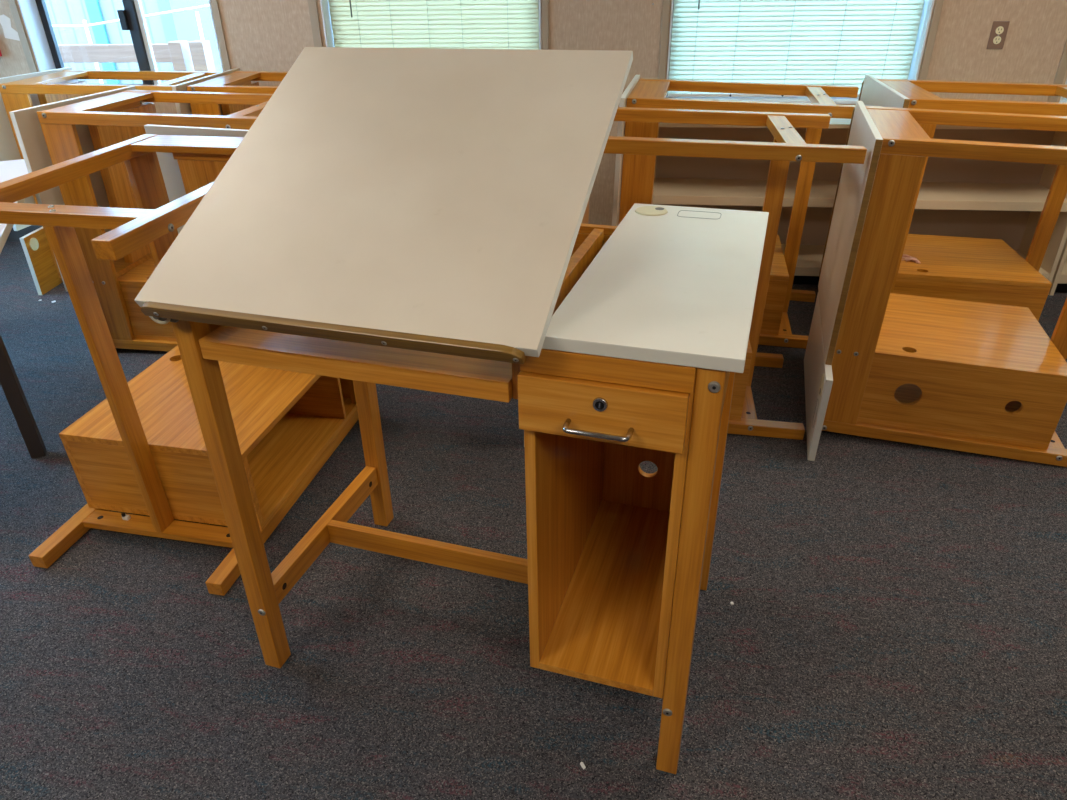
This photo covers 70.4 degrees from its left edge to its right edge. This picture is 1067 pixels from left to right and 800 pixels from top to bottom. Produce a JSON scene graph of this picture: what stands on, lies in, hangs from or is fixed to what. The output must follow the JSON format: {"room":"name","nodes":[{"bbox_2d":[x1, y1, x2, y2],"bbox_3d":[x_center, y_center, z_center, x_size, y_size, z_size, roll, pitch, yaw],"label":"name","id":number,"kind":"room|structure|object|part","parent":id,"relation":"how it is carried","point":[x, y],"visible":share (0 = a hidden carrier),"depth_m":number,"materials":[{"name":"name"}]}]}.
{"room":"design studio","nodes":[
{"label":"design studio","id":0,"kind":"room"},
{"bbox_2d":[0,241,1066,799],"bbox_3d":[-0.152,1.266,0.631,9.400,0.050,8.540,3,30,7],"label":"floor","id":1,"kind":"structure","parent":0,"point":[895,628],"depth_m":1.80,"materials":[{"name":"carpet"}]},
{"bbox_2d":[0,159,45,458],"bbox_3d":[-2.097,-0.302,2.652,0.750,0.740,1.342,-14,32,-21],"label":"work table","id":2,"kind":"object","parent":1,"relation":"on","point":[11,169],"visible":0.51,"depth_m":2.44,"materials":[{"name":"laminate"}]},
{"bbox_3d":[-1.661,-0.127,2.358,0.042,0.711,0.042,-14,32,-21],"label":"leg","id":3,"kind":"part","parent":2,"relation":"part of","materials":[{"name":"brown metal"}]},
{"bbox_2d":[0,67,219,294],"bbox_3d":[-2.063,-1.143,3.910,1.009,0.975,0.806,1,30,1],"label":"table","id":4,"kind":"object","parent":1,"relation":"on","point":[17,92],"visible":0.31,"depth_m":3.71,"materials":[{"name":"brown wood"}]},
{"bbox_2d":[37,80,89,104],"bbox_3d":[-2.368,-1.336,3.954,0.037,0.573,0.410,1,30,1],"label":"tray","id":5,"kind":"object","parent":4,"relation":"on","point":[43,98],"depth_m":3.75,"materials":[{"name":"brown wood"}]},
{"bbox_3d":[-2.007,-1.432,3.492,0.898,0.040,0.045,1,30,1],"label":"leg","id":6,"kind":"part","parent":4,"relation":"part of","materials":[{"name":"brown wood"}]},
{"bbox_3d":[-1.998,-1.695,3.953,0.898,0.040,0.045,1,30,1],"label":"leg","id":7,"kind":"part","parent":4,"relation":"part of","materials":[{"name":"brown wood"}]},
{"bbox_2d":[9,86,272,351],"bbox_3d":[-1.346,-0.739,3.179,0.954,0.975,0.707,4,30,6],"label":"table","id":8,"kind":"object","parent":1,"relation":"on","point":[49,134],"visible":0.31,"depth_m":3.01,"materials":[{"name":"brown wood"}]},
{"bbox_2d":[88,102,156,262],"bbox_3d":[-1.669,-0.925,3.209,0.037,0.573,0.410,4,30,6],"label":"tray","id":9,"kind":"object","parent":8,"relation":"on","point":[117,184],"depth_m":3.06,"materials":[{"name":"brown wood"}]},
{"bbox_3d":[-1.355,-0.219,3.165,0.898,0.040,0.045,4,30,6],"label":"leg","id":10,"kind":"part","parent":8,"relation":"part of","materials":[{"name":"brown wood"}]},
{"bbox_3d":[-1.347,-1.003,2.716,0.898,0.040,0.045,4,30,6],"label":"leg","id":11,"kind":"part","parent":8,"relation":"part of","materials":[{"name":"brown wood"}]},
{"bbox_3d":[-1.282,-1.264,3.172,0.898,0.040,0.045,4,30,6],"label":"leg","id":12,"kind":"part","parent":8,"relation":"part of","materials":[{"name":"brown wood"}]},
{"bbox_2d":[0,124,358,595],"bbox_3d":[-0.975,-0.173,2.171,0.705,0.975,0.996,5,32,11],"label":"table","id":13,"kind":"object","parent":1,"relation":"on","point":[142,450],"visible":0.53,"depth_m":2.11,"materials":[{"name":"brown wood"}]},
{"bbox_3d":[-1.239,0.208,2.410,0.045,0.040,0.898,5,32,11],"label":"leg","id":14,"kind":"part","parent":13,"relation":"part of","materials":[{"name":"brown wood"}]},
{"bbox_3d":[-1.259,-0.566,1.944,0.045,0.040,0.898,5,32,11],"label":"leg","id":15,"kind":"part","parent":13,"relation":"part of","materials":[{"name":"brown wood"}]},
{"bbox_2d":[121,512,130,519],"bbox_3d":[-1.157,0.329,2.147,0.018,0.022,0.013,5,32,11],"label":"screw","id":16,"kind":"object","parent":13,"relation":"on","point":[124,516],"visible":1,"depth_m":2.14,"materials":[{"name":"white metal"}]},
{"bbox_3d":[-0.740,-0.518,1.844,0.045,0.040,0.898,5,32,11],"label":"leg","id":17,"kind":"part","parent":13,"relation":"part of","materials":[{"name":"brown wood"}]},
{"bbox_2d":[177,160,227,194],"bbox_3d":[-0.836,-0.450,2.346,0.410,0.573,0.037,5,32,11],"label":"tray","id":18,"kind":"object","parent":13,"relation":"on","point":[195,174],"depth_m":2.23,"materials":[{"name":"brown wood"}]},
{"bbox_3d":[-0.721,0.256,2.310,0.045,0.040,0.898,5,32,11],"label":"leg","id":19,"kind":"part","parent":13,"relation":"part of","materials":[{"name":"brown wood"}]},
{"bbox_2d":[287,376,345,418],"bbox_3d":[-0.898,-0.059,2.550,0.533,0.220,0.014,5,32,11],"label":"shelf","id":20,"kind":"object","parent":13,"relation":"attached to","point":[324,399],"depth_m":2.53,"materials":[{"name":"brown wood"}]},
{"bbox_3d":[-0.618,-0.089,2.588,0.026,0.258,0.040,5,32,11],"label":"rail","id":21,"kind":"part","parent":13,"relation":"part of","materials":[{"name":"brown wood"}]},
{"bbox_2d":[172,68,287,115],"bbox_3d":[-1.074,-1.082,3.773,0.933,0.975,0.708,2,30,2],"label":"table","id":22,"kind":"object","parent":1,"relation":"on","point":[234,80],"visible":0.12,"depth_m":3.39,"materials":[{"name":"brown wood"}]},
{"bbox_3d":[-1.063,-1.347,3.312,0.898,0.040,0.045,2,30,2],"label":"leg","id":23,"kind":"part","parent":22,"relation":"part of","materials":[{"name":"brown wood"}]},
{"bbox_2d":[221,82,258,115],"bbox_3d":[-1.416,-1.256,3.781,0.037,0.573,0.410,2,30,2],"label":"tray","id":24,"kind":"object","parent":22,"relation":"on","point":[227,109],"depth_m":3.56,"materials":[{"name":"brown wood"}]},
{"bbox_3d":[-1.041,-1.609,3.772,0.898,0.040,0.045,2,30,2],"label":"leg","id":25,"kind":"part","parent":22,"relation":"part of","materials":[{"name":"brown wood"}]},
{"bbox_2d":[134,47,768,773],"bbox_3d":[-0.073,-0.026,1.583,0.978,1.251,0.805,8,31,16],"label":"table","id":26,"kind":"object","parent":1,"relation":"on","point":[411,218],"visible":1,"depth_m":1.31,"materials":[{"name":"brown wood"}]},
{"bbox_3d":[-0.600,0.213,1.537,0.040,0.898,0.045,8,31,16],"label":"leg","id":27,"kind":"part","parent":26,"relation":"part of","materials":[{"name":"brown wood"}]},
{"bbox_2d":[199,325,512,402],"bbox_3d":[-0.250,-0.148,1.423,0.573,0.037,0.410,8,31,16],"label":"tray","id":28,"kind":"object","parent":26,"relation":"on","point":[413,369],"depth_m":1.26,"materials":[{"name":"brown wood"}]},
{"bbox_3d":[-0.441,-0.039,1.975,0.040,0.898,0.045,8,31,16],"label":"leg","id":29,"kind":"part","parent":26,"relation":"part of","materials":[{"name":"brown wood"}]},
{"bbox_3d":[0.094,0.045,1.119,0.104,0.008,0.032,8,31,16],"label":"handle","id":30,"kind":"part","parent":26,"relation":"part of","materials":[{"name":"silver metal"}]},
{"bbox_3d":[-0.125,-0.396,1.668,0.629,0.016,0.020,8,31,16],"label":"rail","id":31,"kind":"part","parent":26,"relation":"part of","materials":[{"name":"brown wood"}]},
{"bbox_3d":[0.100,0.017,1.131,0.254,0.096,0.018,8,31,16],"label":"drawer","id":32,"kind":"part","parent":26,"relation":"part of","materials":[{"name":"brown wood"}]},
{"bbox_3d":[0.106,-0.050,1.108,0.258,0.040,0.026,8,31,16],"label":"rail","id":33,"kind":"part","parent":26,"relation":"part of","materials":[{"name":"brown wood"}]},
{"bbox_3d":[0.262,0.336,1.294,0.040,0.898,0.045,8,31,16],"label":"leg","id":34,"kind":"part","parent":26,"relation":"part of","materials":[{"name":"brown wood"}]},
{"bbox_3d":[0.421,0.084,1.732,0.040,0.898,0.045,8,31,16],"label":"leg","id":35,"kind":"part","parent":26,"relation":"part of","materials":[{"name":"brown wood"}]},
{"bbox_2d":[581,107,866,439],"bbox_3d":[0.486,-0.425,2.569,0.924,0.975,0.806,5,30,7],"label":"table","id":36,"kind":"object","parent":1,"relation":"on","point":[787,145],"visible":0.29,"depth_m":2.49,"materials":[{"name":"brown wood"}]},
{"bbox_3d":[0.550,-0.975,2.605,0.898,0.040,0.045,5,30,7],"label":"leg","id":37,"kind":"part","parent":36,"relation":"part of","materials":[{"name":"brown wood"}]},
{"bbox_3d":[0.470,-0.715,2.150,0.898,0.040,0.045,5,30,7],"label":"leg","id":38,"kind":"part","parent":36,"relation":"part of","materials":[{"name":"brown wood"}]},
{"bbox_3d":[0.462,0.069,2.599,0.898,0.040,0.045,5,30,7],"label":"leg","id":39,"kind":"part","parent":36,"relation":"part of","materials":[{"name":"brown wood"}]},
{"bbox_3d":[0.542,-0.191,3.054,0.898,0.040,0.045,5,30,7],"label":"leg","id":40,"kind":"part","parent":36,"relation":"part of","materials":[{"name":"brown wood"}]},
{"bbox_2d":[612,75,881,348],"bbox_3d":[0.816,-0.771,3.166,0.924,0.975,0.806,6,30,10],"label":"table","id":41,"kind":"object","parent":1,"relation":"on","point":[634,179],"visible":0.31,"depth_m":3.05,"materials":[{"name":"brown wood"}]},
{"bbox_2d":[652,123,659,203],"bbox_3d":[0.499,-0.996,3.262,0.037,0.573,0.410,6,30,10],"label":"table leg","id":42,"kind":"object","parent":41,"relation":"on","point":[659,123],"depth_m":3.42,"materials":[{"name":"brown wood"}]},
{"bbox_3d":[0.895,-1.319,3.198,0.898,0.040,0.045,6,30,10],"label":"leg","id":43,"kind":"part","parent":41,"relation":"part of","materials":[{"name":"brown wood"}]},
{"bbox_3d":[0.789,-1.061,2.748,0.898,0.040,0.045,6,30,10],"label":"leg","id":44,"kind":"part","parent":41,"relation":"part of","materials":[{"name":"brown wood"}]},
{"bbox_3d":[0.781,-0.278,3.199,0.898,0.040,0.045,6,30,10],"label":"leg","id":45,"kind":"part","parent":41,"relation":"part of","materials":[{"name":"brown wood"}]},
{"bbox_3d":[0.887,-0.536,3.649,0.898,0.040,0.045,6,30,10],"label":"leg","id":46,"kind":"part","parent":41,"relation":"part of","materials":[{"name":"brown wood"}]},
{"bbox_2d":[653,118,1066,284],"bbox_3d":[1.497,-0.968,3.676,1.935,0.769,0.362,3,30,7],"label":"bookcase","id":47,"kind":"object","parent":1,"relation":"on","point":[970,198],"visible":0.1,"depth_m":3.71,"materials":[{"name":"beige laminate"}]},
{"bbox_3d":[1.491,-1.294,3.490,1.935,0.018,0.362,3,30,7],"label":"panel","id":48,"kind":"part","parent":47,"relation":"part of","materials":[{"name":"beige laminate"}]},
{"bbox_3d":[1.496,-0.997,3.657,1.898,0.042,0.350,3,30,7],"label":"shelf","id":49,"kind":"part","parent":47,"relation":"part of","materials":[{"name":"beige laminate"}]},
{"bbox_3d":[1.502,-0.705,3.823,1.898,0.046,0.350,3,30,7],"label":"shelf","id":50,"kind":"part","parent":47,"relation":"part of","materials":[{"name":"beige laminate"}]},
{"bbox_3d":[2.448,-0.912,3.565,0.018,0.751,0.360,3,30,7],"label":"panel","id":51,"kind":"part","parent":47,"relation":"part of","materials":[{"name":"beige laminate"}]},
{"bbox_2d":[804,101,1066,466],"bbox_3d":[1.437,-0.354,2.413,0.924,0.975,0.806,9,31,14],"label":"table","id":52,"kind":"object","parent":1,"relation":"on","point":[958,375],"visible":1,"depth_m":2.39,"materials":[{"name":"brown wood"}]},
{"bbox_3d":[1.384,0.138,2.449,0.898,0.040,0.045,9,31,14],"label":"leg","id":53,"kind":"part","parent":52,"relation":"part of","materials":[{"name":"brown wood"}]},
{"bbox_3d":[1.540,-0.898,2.438,0.898,0.040,0.045,9,31,14],"label":"leg","id":54,"kind":"part","parent":52,"relation":"part of","materials":[{"name":"brown wood"}]},
{"bbox_3d":[1.391,-0.645,1.996,0.898,0.040,0.045,9,31,14],"label":"leg","id":55,"kind":"part","parent":52,"relation":"part of","materials":[{"name":"brown wood"}]},
{"bbox_2d":[858,75,1066,358],"bbox_3d":[1.783,-0.723,3.049,0.924,0.975,0.806,6,30,9],"label":"table","id":56,"kind":"object","parent":1,"relation":"on","point":[983,270],"visible":0.39,"depth_m":3.00,"materials":[{"name":"brown wood"}]},
{"bbox_2d":[901,254,920,263],"bbox_3d":[1.551,-0.591,3.131,0.076,0.016,0.101,6,30,9],"label":"tuft","id":57,"kind":"object","parent":56,"relation":"on","point":[907,257],"visible":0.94,"depth_m":3.11,"materials":[{"name":"beige"}]},
{"bbox_3d":[1.855,-1.271,3.083,0.898,0.040,0.045,6,30,9],"label":"leg","id":58,"kind":"part","parent":56,"relation":"part of","materials":[{"name":"brown wood"}]},
{"bbox_3d":[1.760,-1.012,2.631,0.898,0.040,0.045,6,30,9],"label":"leg","id":59,"kind":"part","parent":56,"relation":"part of","materials":[{"name":"brown wood"}]},
{"bbox_2d":[1048,238,1066,295],"bbox_3d":[3.423,-0.869,3.440,1.930,0.769,0.362,3,30,7],"label":"bookcase","id":60,"kind":"object","parent":1,"relation":"on","point":[1059,281],"visible":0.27,"depth_m":3.55,"materials":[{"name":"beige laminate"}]},
{"bbox_3d":[3.428,-0.606,3.587,1.893,0.046,0.350,3,30,7],"label":"shelf","id":61,"kind":"part","parent":60,"relation":"part of","materials":[{"name":"beige laminate"}]},
{"bbox_2d":[0,0,1066,225],"bbox_3d":[0.377,-1.935,3.612,9.400,2.550,0.161,3,30,7],"label":"wall","id":62,"kind":"structure","parent":0,"point":[260,35],"depth_m":3.60,"materials":[{"name":"paint"}]},
{"bbox_2d":[0,14,19,40],"bbox_3d":[-2.763,-1.958,3.981,0.093,0.125,0.001,3,30,7],"label":"paper patch","id":63,"kind":"object","parent":62,"relation":"attached to","point":[9,32],"visible":1,"depth_m":3.98,"materials":[{"name":"beige paper"}]},
{"bbox_2d":[8,0,37,72],"bbox_3d":[-2.694,-2.094,3.889,0.040,2.450,0.010,3,30,7],"label":"trim","id":64,"kind":"structure","parent":62,"relation":"attached to","point":[15,12],"depth_m":3.98,"materials":[{"name":"beige"}]},
{"bbox_2d":[7,225,41,240],"bbox_3d":[0.385,-0.829,4.144,9.000,0.100,0.012,3,30,7],"label":"baseboard","id":65,"kind":"structure","parent":62,"relation":"attached to","point":[14,235],"depth_m":4.56,"materials":[{"name":"grey rubber"}]},
{"bbox_2d":[17,0,223,84],"bbox_3d":[-2.131,-2.193,3.838,1.053,1.185,0.172,3,30,7],"label":"window","id":66,"kind":"structure","parent":62,"relation":"in","point":[35,14],"depth_m":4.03,"materials":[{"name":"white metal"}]},
{"bbox_3d":[-2.124,-2.223,3.884,1.035,1.161,0.042,3,30,7],"label":"sash","id":67,"kind":"part","parent":66,"relation":"part of","materials":[{"name":"white metal"}]},
{"bbox_3d":[-2.077,-2.232,3.881,0.024,1.144,0.025,3,30,7],"label":"sash","id":68,"kind":"part","parent":66,"relation":"part of","materials":[{"name":"white metal"}]},
{"bbox_2d":[210,0,230,70],"bbox_3d":[-1.596,-2.037,3.754,0.035,2.450,0.010,3,30,7],"label":"trim","id":69,"kind":"structure","parent":62,"relation":"attached to","point":[214,3],"depth_m":3.85,"materials":[{"name":"beige"}]},
{"bbox_2d":[308,0,322,46],"bbox_3d":[-1.089,-2.011,3.692,0.043,2.450,0.010,3,30,7],"label":"trim","id":70,"kind":"structure","parent":62,"relation":"attached to","point":[312,4],"depth_m":3.77,"materials":[{"name":"beige"}]},
{"bbox_2d":[320,0,540,49],"bbox_3d":[-0.499,-2.095,3.647,1.091,1.220,0.172,3,30,7],"label":"window","id":71,"kind":"structure","parent":62,"relation":"in","point":[325,9],"depth_m":3.78,"materials":[{"name":"white metal"}]},
{"bbox_2d":[328,0,538,49],"bbox_3d":[-0.503,-2.095,3.638,1.057,1.190,0.052,3,30,7],"label":"window blind","id":72,"kind":"object","parent":71,"relation":"attached to","point":[443,24],"visible":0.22,"depth_m":3.77,"materials":[{"name":"white plastic"}]},
{"bbox_2d":[542,0,548,49],"bbox_3d":[0.053,-1.953,3.552,0.032,2.450,0.010,3,30,7],"label":"trim","id":73,"kind":"structure","parent":62,"relation":"attached to","point":[545,18],"depth_m":3.64,"materials":[{"name":"beige"}]},
{"bbox_2d":[658,0,669,78],"bbox_3d":[0.617,-1.924,3.483,0.034,2.450,0.010,3,30,7],"label":"trim","id":74,"kind":"structure","parent":62,"relation":"attached to","point":[666,3],"depth_m":3.60,"materials":[{"name":"beige"}]},
{"bbox_2d":[665,0,934,103],"bbox_3d":[1.225,-2.006,3.436,1.162,1.220,0.172,3,30,7],"label":"window","id":75,"kind":"structure","parent":62,"relation":"in","point":[928,4],"depth_m":3.60,"materials":[{"name":"white metal"}]},
{"bbox_3d":[1.233,-2.040,3.489,1.144,1.196,0.025,3,30,7],"label":"sash","id":76,"kind":"part","parent":75,"relation":"part of","materials":[{"name":"white metal"}]},
{"bbox_2d":[668,0,923,96],"bbox_3d":[1.221,-2.007,3.427,1.128,1.190,0.052,3,30,7],"label":"window blind","id":77,"kind":"object","parent":75,"relation":"attached to","point":[816,42],"visible":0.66,"depth_m":3.60,"materials":[{"name":"white plastic"}]},
{"bbox_3d":[1.232,-1.500,3.725,1.128,0.014,0.024,3,30,7],"label":"rail","id":78,"kind":"part","parent":77,"relation":"part of","materials":[{"name":"white"}]},
{"bbox_2d":[918,0,943,79],"bbox_3d":[1.813,-1.863,3.337,0.033,2.450,0.010,3,30,7],"label":"trim","id":79,"kind":"structure","parent":62,"relation":"attached to","point":[937,10],"depth_m":3.46,"materials":[{"name":"beige"}]},
{"bbox_2d":[986,21,1009,48],"bbox_3d":[2.098,-1.647,3.418,0.070,0.114,0.009,3,30,7],"label":"electrical outlet","id":80,"kind":"object","parent":62,"relation":"attached to","point":[999,29],"visible":1,"depth_m":3.42,"materials":[{"name":"brown plastic"}]},
{"bbox_2d":[993,36,1000,43],"bbox_3d":[2.098,-1.629,3.425,0.033,0.033,0.003,3,30,7],"label":"socket","id":81,"kind":"object","parent":80,"relation":"attached to","point":[996,39],"depth_m":3.42,"materials":[{"name":"beige plastic"}]},
{"bbox_2d":[996,26,1003,33],"bbox_3d":[2.098,-1.663,3.405,0.033,0.033,0.003,3,30,7],"label":"socket","id":82,"kind":"object","parent":80,"relation":"attached to","point":[999,29],"depth_m":3.40,"materials":[{"name":"beige plastic"}]},
{"bbox_2d":[1048,39,1066,101],"bbox_3d":[2.403,-1.833,3.265,0.037,2.450,0.010,3,30,7],"label":"trim","id":83,"kind":"structure","parent":62,"relation":"attached to","point":[1062,67],"depth_m":3.45,"materials":[{"name":"beige"}]},
{"bbox_2d":[1059,79,1066,102],"bbox_3d":[3.020,-1.915,3.216,1.160,1.220,0.172,3,30,7],"label":"window","id":84,"kind":"structure","parent":62,"relation":"in","point":[1063,100],"depth_m":3.51,"materials":[{"name":"white metal"}]},
{"label":"outside","id":85,"kind":"structure","parent":0,"visible":0},
{"bbox_3d":[-0.500,-0.551,4.443,26.000,0.050,18.000,3,30,7],"label":"ground","id":86,"kind":"structure","parent":85,"visible":0},
{"bbox_2d":[52,4,208,83],"bbox_3d":[-3.225,-2.369,6.141,2.001,1.519,0.024,3,30,7],"label":"handrail","id":87,"kind":"object","parent":86,"relation":"on","point":[85,24],"visible":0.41,"depth_m":5.80,"materials":[{"name":"white metal"}]},
{"bbox_3d":[-3.463,-2.330,6.200,0.023,1.400,0.023,3,30,7],"label":"post","id":88,"kind":"part","parent":87,"relation":"part of","materials":[{"name":"white metal"}]},
{"bbox_3d":[-3.236,-2.956,5.807,2.001,0.168,0.018,3,30,7],"label":"rail","id":89,"kind":"part","parent":87,"relation":"part of","materials":[{"name":"white metal"}]},
{"bbox_3d":[-2.532,-2.304,6.073,0.023,1.450,0.023,3,30,7],"label":"post","id":90,"kind":"part","parent":87,"relation":"part of","materials":[{"name":"white metal"}]},
{"bbox_2d":[58,40,215,71],"bbox_3d":[-2.877,-1.868,5.460,1.507,1.310,0.155,5,30,11],"label":"deck railing","id":91,"kind":"object","parent":86,"relation":"on","point":[182,54],"visible":0.35,"depth_m":5.13,"materials":[{"name":"wood"}]},
{"bbox_3d":[-2.345,-1.804,5.330,0.090,1.310,0.098,3,30,7],"label":"post","id":92,"kind":"part","parent":91,"relation":"part of","materials":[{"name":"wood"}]},
{"bbox_3d":[-2.197,-1.796,5.312,0.100,1.310,0.098,3,30,7],"label":"post","id":93,"kind":"part","parent":91,"relation":"part of","materials":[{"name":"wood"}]}
]}

